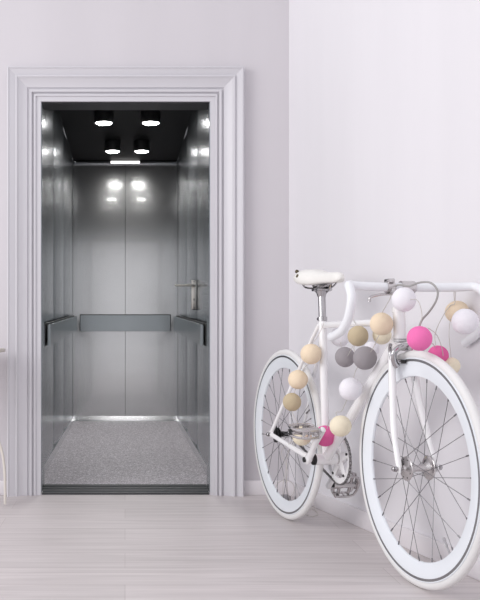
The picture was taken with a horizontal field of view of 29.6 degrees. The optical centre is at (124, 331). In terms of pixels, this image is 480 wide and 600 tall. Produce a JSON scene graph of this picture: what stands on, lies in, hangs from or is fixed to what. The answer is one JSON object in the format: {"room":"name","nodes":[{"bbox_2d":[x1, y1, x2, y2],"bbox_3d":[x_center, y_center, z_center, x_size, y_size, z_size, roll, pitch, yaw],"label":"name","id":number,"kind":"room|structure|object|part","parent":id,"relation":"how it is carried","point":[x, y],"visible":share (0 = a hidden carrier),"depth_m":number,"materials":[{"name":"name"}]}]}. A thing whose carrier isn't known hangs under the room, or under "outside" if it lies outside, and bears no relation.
{"room":"hallway","nodes":[
{"label":"hallway","id":0,"kind":"room"},
{"bbox_2d":[41,102,209,494],"bbox_3d":[0.002,-0.333,5.766,0.942,2.225,3.269,0,0,0],"label":"cabin","id":1,"kind":"object","parent":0,"point":[125,234],"visible":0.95,"depth_m":6.51,"materials":[{"name":"metal"}]},
{"bbox_3d":[-0.431,-0.338,4.840,0.028,2.135,1.102,0,0,0],"label":"panel","id":2,"kind":"part","parent":1,"relation":"part of","materials":[{"name":"metal"}]},
{"bbox_3d":[-0.431,-0.338,5.840,0.028,2.135,0.862,0,0,0],"label":"panel","id":3,"kind":"part","parent":1,"relation":"part of","materials":[{"name":"metal"}]},
{"bbox_3d":[-0.370,-0.026,5.570,0.014,0.188,2.420,0,0,0],"label":"handrail","id":4,"kind":"part","parent":1,"relation":"part of","materials":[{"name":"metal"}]},
{"bbox_3d":[-0.431,-0.338,6.820,0.028,2.135,1.062,0,0,0],"label":"panel","id":5,"kind":"part","parent":1,"relation":"part of","materials":[{"name":"metal"}]},
{"bbox_3d":[-0.214,-0.338,7.370,0.430,2.135,0.020,0,0,0],"label":"panel","id":6,"kind":"part","parent":1,"relation":"part of","materials":[{"name":"metal"}]},
{"bbox_2d":[94,110,112,125],"bbox_3d":[-0.136,-1.364,5.720,0.124,0.082,0.124,0,0,0],"label":"ceiling light","id":7,"kind":"object","parent":1,"relation":"attached to","point":[101,117],"visible":0.98,"depth_m":5.67,"materials":[{"name":"black metal"}]},
{"bbox_2d":[96,121,111,124],"bbox_3d":[-0.136,-1.331,5.720,0.102,0.016,0.102,0,0,0],"label":"diffuser","id":8,"kind":"object","parent":7,"relation":"attached to","point":[97,122],"depth_m":5.69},
{"bbox_2d":[105,140,120,152],"bbox_3d":[-0.092,-1.364,6.620,0.118,0.082,0.118,0,0,0],"label":"ceiling light","id":9,"kind":"object","parent":1,"relation":"attached to","point":[111,146],"visible":1,"depth_m":6.57,"materials":[{"name":"black metal"}]},
{"bbox_2d":[106,150,118,152],"bbox_3d":[-0.092,-1.331,6.620,0.097,0.016,0.097,0,0,0],"label":"diffuser","id":10,"kind":"object","parent":9,"relation":"attached to","point":[107,151],"depth_m":6.59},
{"bbox_3d":[0.002,-0.072,7.303,0.732,0.130,0.014,0,0,0],"label":"handrail","id":11,"kind":"part","parent":1,"relation":"part of","materials":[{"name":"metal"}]},
{"bbox_3d":[0.002,-1.389,7.345,0.850,0.032,0.030,0,0,0],"label":"cove trim","id":12,"kind":"part","parent":1,"relation":"part of","materials":[{"name":"metal"}]},
{"bbox_3d":[0.003,0.739,4.206,0.770,0.023,0.150,0,0,0],"label":"door sill","id":13,"kind":"part","parent":1,"relation":"part of","materials":[{"name":"metal"}]},
{"bbox_3d":[0.002,-1.425,5.825,0.922,0.040,3.130,0,0,0],"label":"ceiling panel","id":14,"kind":"part","parent":1,"relation":"part of","materials":[{"name":"black paint"}]},
{"bbox_2d":[134,140,149,152],"bbox_3d":[0.122,-1.364,6.620,0.118,0.082,0.118,0,0,0],"label":"ceiling light","id":15,"kind":"object","parent":1,"relation":"attached to","point":[140,146],"visible":1,"depth_m":6.57,"materials":[{"name":"black metal"}]},
{"bbox_2d":[135,150,147,152],"bbox_3d":[0.122,-1.331,6.620,0.097,0.016,0.097,0,0,0],"label":"diffuser","id":16,"kind":"object","parent":15,"relation":"attached to","point":[136,151],"depth_m":6.59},
{"bbox_2d":[141,110,159,125],"bbox_3d":[0.164,-1.364,5.720,0.124,0.082,0.124,0,0,0],"label":"ceiling light","id":17,"kind":"object","parent":1,"relation":"attached to","point":[148,117],"visible":0.99,"depth_m":5.67,"materials":[{"name":"black metal"}]},
{"bbox_2d":[143,121,158,124],"bbox_3d":[0.164,-1.331,5.720,0.102,0.016,0.102,0,0,0],"label":"diffuser","id":18,"kind":"object","parent":17,"relation":"attached to","point":[144,122],"depth_m":5.69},
{"bbox_3d":[0.219,-0.338,7.370,0.430,2.135,0.020,0,0,0],"label":"panel","id":19,"kind":"part","parent":1,"relation":"part of","materials":[{"name":"metal"}]},
{"bbox_3d":[0.435,-0.338,6.820,0.028,2.135,1.062,0,0,0],"label":"panel","id":20,"kind":"part","parent":1,"relation":"part of","materials":[{"name":"metal"}]},
{"bbox_3d":[0.362,-0.280,5.371,0.128,0.020,0.050,0,0,0],"label":"lever","id":21,"kind":"part","parent":1,"relation":"part of","materials":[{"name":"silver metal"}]},
{"bbox_3d":[0.374,-0.026,5.570,0.014,0.188,2.420,0,0,0],"label":"handrail","id":22,"kind":"part","parent":1,"relation":"part of","materials":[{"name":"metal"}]},
{"bbox_3d":[0.435,-0.338,5.840,0.028,2.135,0.862,0,0,0],"label":"panel","id":23,"kind":"part","parent":1,"relation":"part of","materials":[{"name":"metal"}]},
{"bbox_3d":[0.416,-0.224,5.398,0.031,0.178,0.004,0,0,0],"label":"door handle","id":24,"kind":"part","parent":1,"relation":"part of","materials":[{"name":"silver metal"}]},
{"bbox_3d":[0.435,-0.338,4.840,0.028,2.135,1.102,0,0,0],"label":"panel","id":25,"kind":"part","parent":1,"relation":"part of","materials":[{"name":"metal"}]},
{"bbox_2d":[0,0,288,493],"bbox_3d":[-1.097,-0.600,4.190,3.806,2.700,0.120,0,0,0],"label":"wall","id":26,"kind":"structure","parent":0,"point":[253,35],"depth_m":4.13,"materials":[{"name":"paint"}]},
{"bbox_2d":[0,481,6,494],"bbox_3d":[-1.771,0.717,4.124,2.458,0.066,0.012,0,0,0],"label":"baseboard","id":27,"kind":"structure","parent":26,"relation":"attached to","point":[1,482],"depth_m":4.12,"materials":[{"name":"white paint"}]},
{"bbox_2d":[7,66,243,496],"bbox_3d":[0.003,-0.231,4.104,1.083,1.962,0.053,0,0,0],"label":"trim","id":28,"kind":"structure","parent":26,"relation":"attached to","point":[27,86],"depth_m":4.10,"materials":[{"name":"white wood"}]},
{"bbox_2d":[244,481,287,494],"bbox_3d":[0.651,0.717,4.124,0.209,0.066,0.012,0,0,0],"label":"baseboard","id":29,"kind":"structure","parent":26,"relation":"attached to","point":[250,487],"depth_m":4.12,"materials":[{"name":"white paint"}]},
{"bbox_2d":[0,495,479,599],"bbox_3d":[-0.700,0.800,1.466,4.600,0.100,5.331,0,0,0],"label":"floor","id":30,"kind":"structure","parent":0,"point":[53,547],"depth_m":3.01,"materials":[{"name":"beige wood"}]},
{"bbox_2d":[0,348,6,504],"bbox_3d":[-0.735,0.407,3.870,0.446,0.674,0.440,0,0,0],"label":"side table","id":31,"kind":"object","parent":30,"relation":"on","point":[1,349],"visible":1,"depth_m":3.86,"materials":[{"name":"beige paint"}]},
{"bbox_3d":[-0.603,0.414,3.870,0.182,0.660,0.012,0,0,0],"label":"leg","id":32,"kind":"part","parent":31,"relation":"part of","materials":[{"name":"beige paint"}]},
{"bbox_2d":[254,269,479,590],"bbox_3d":[0.749,0.257,3.119,0.468,0.985,1.680,0,0,-13],"label":"bicycle","id":33,"kind":"object","parent":30,"relation":"on","point":[391,368],"visible":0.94,"depth_m":2.80,"materials":[{"name":"white paint"}]},
{"bbox_3d":[0.673,0.403,3.168,0.030,0.150,0.162,0,0,-13],"label":"crank arm","id":34,"kind":"part","parent":33,"relation":"part of","materials":[{"name":"white paint"}]},
{"bbox_3d":[0.701,-0.172,3.277,0.014,0.031,0.220,0,0,-18],"label":"saddle rail","id":35,"kind":"part","parent":33,"relation":"part of","materials":[{"name":"silver metal"}]},
{"bbox_3d":[0.721,-0.092,3.279,0.027,0.127,0.035,0,0,-13],"label":"seat post","id":36,"kind":"part","parent":33,"relation":"part of","materials":[{"name":"silver metal"}]},
{"bbox_3d":[0.742,0.460,3.407,0.008,0.192,0.500,0,0,-13],"label":"chain","id":37,"kind":"part","parent":33,"relation":"part of","materials":[{"name":"metal"}]},
{"bbox_3d":[0.780,0.518,3.322,0.030,0.152,0.160,0,0,-13],"label":"crank arm","id":38,"kind":"part","parent":33,"relation":"part of","materials":[{"name":"white paint"}]},
{"bbox_3d":[0.745,0.202,3.172,0.150,0.557,0.920,0,0,-13],"label":"frame","id":39,"kind":"part","parent":33,"relation":"part of","materials":[{"name":"white paint"}]},
{"bbox_2d":[276,287,478,516],"bbox_3d":[0.764,0.310,3.262,0.349,0.899,1.507,0,0,-13],"label":"string light","id":40,"kind":"object","parent":33,"relation":"hanging from","point":[464,320],"visible":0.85,"depth_m":2.88,"materials":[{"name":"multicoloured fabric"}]},
{"bbox_3d":[0.765,-0.104,2.688,0.074,0.028,0.010,0,0,-5],"label":"lever blade","id":41,"kind":"part","parent":33,"relation":"part of","materials":[{"name":"metal"}]},
{"bbox_3d":[0.795,-0.136,2.685,0.024,0.048,0.050,0,0,-13],"label":"brake lever","id":42,"kind":"part","parent":33,"relation":"part of","materials":[{"name":"metal"}]},
{"bbox_3d":[0.846,-0.114,2.724,0.044,0.080,0.082,0,0,-13],"label":"stem","id":43,"kind":"part","parent":33,"relation":"part of","materials":[{"name":"metal"}]},
{"bbox_2d":[289,0,479,556],"bbox_3d":[1.385,-0.600,1.607,0.120,2.700,5.200,0,0,-13],"label":"wall","id":44,"kind":"structure","parent":0,"point":[384,95],"depth_m":3.24,"materials":[{"name":"white paint"}]},
{"bbox_2d":[288,481,479,580],"bbox_3d":[1.322,0.716,1.586,0.012,0.068,5.188,0,0,-13],"label":"baseboard","id":45,"kind":"structure","parent":44,"relation":"attached to","point":[358,517],"depth_m":3.21,"materials":[{"name":"white paint"}]}
]}

